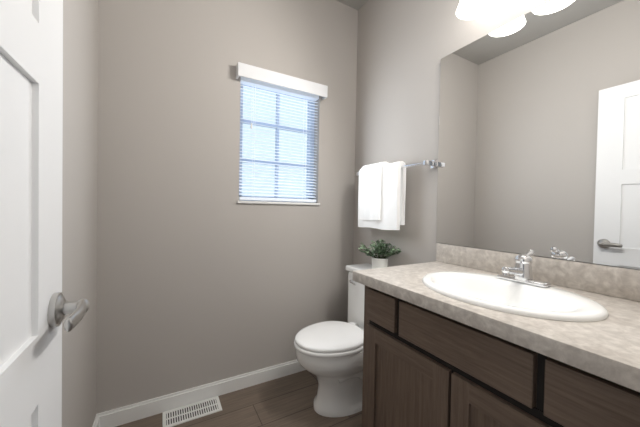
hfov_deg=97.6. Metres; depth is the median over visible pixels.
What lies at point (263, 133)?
backdrop
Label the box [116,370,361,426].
floor
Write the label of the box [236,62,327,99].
window valance
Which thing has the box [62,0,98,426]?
wall
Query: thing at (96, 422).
baseboard
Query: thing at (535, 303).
sink
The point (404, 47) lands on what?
wall
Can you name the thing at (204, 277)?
wall
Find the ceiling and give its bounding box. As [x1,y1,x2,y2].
[336,0,367,9]
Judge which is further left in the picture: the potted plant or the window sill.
the window sill
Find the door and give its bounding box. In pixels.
[0,0,89,426]
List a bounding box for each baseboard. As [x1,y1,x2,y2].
[92,415,98,426]
[96,359,305,426]
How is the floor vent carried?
in the floor
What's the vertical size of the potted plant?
0.206 m
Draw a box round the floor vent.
[163,396,221,426]
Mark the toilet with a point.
(329, 354)
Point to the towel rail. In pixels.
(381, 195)
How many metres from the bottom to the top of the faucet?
0.120 m
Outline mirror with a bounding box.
[436,0,639,269]
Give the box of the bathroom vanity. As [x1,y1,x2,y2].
[353,243,639,426]
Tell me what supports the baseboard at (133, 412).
attached to the wall at (204, 277)
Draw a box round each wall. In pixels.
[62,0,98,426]
[96,0,357,413]
[353,0,638,269]
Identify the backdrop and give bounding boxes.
[242,87,307,197]
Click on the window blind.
(274, 88)
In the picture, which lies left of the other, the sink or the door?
the door
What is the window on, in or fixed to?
in the wall at (204, 277)
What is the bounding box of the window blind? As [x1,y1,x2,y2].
[239,77,318,202]
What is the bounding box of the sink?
[422,271,608,338]
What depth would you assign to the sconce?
1.29 m
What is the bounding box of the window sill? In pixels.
[237,201,319,204]
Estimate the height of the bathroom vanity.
1.032 m
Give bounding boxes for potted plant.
[358,239,401,268]
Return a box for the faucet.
[497,249,551,287]
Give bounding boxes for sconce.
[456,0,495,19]
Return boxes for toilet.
[294,263,371,416]
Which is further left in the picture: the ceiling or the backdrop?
the backdrop
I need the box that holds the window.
[239,84,314,202]
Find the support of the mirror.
attached to the wall at (404, 47)
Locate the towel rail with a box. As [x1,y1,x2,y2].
[356,159,437,229]
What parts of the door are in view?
handle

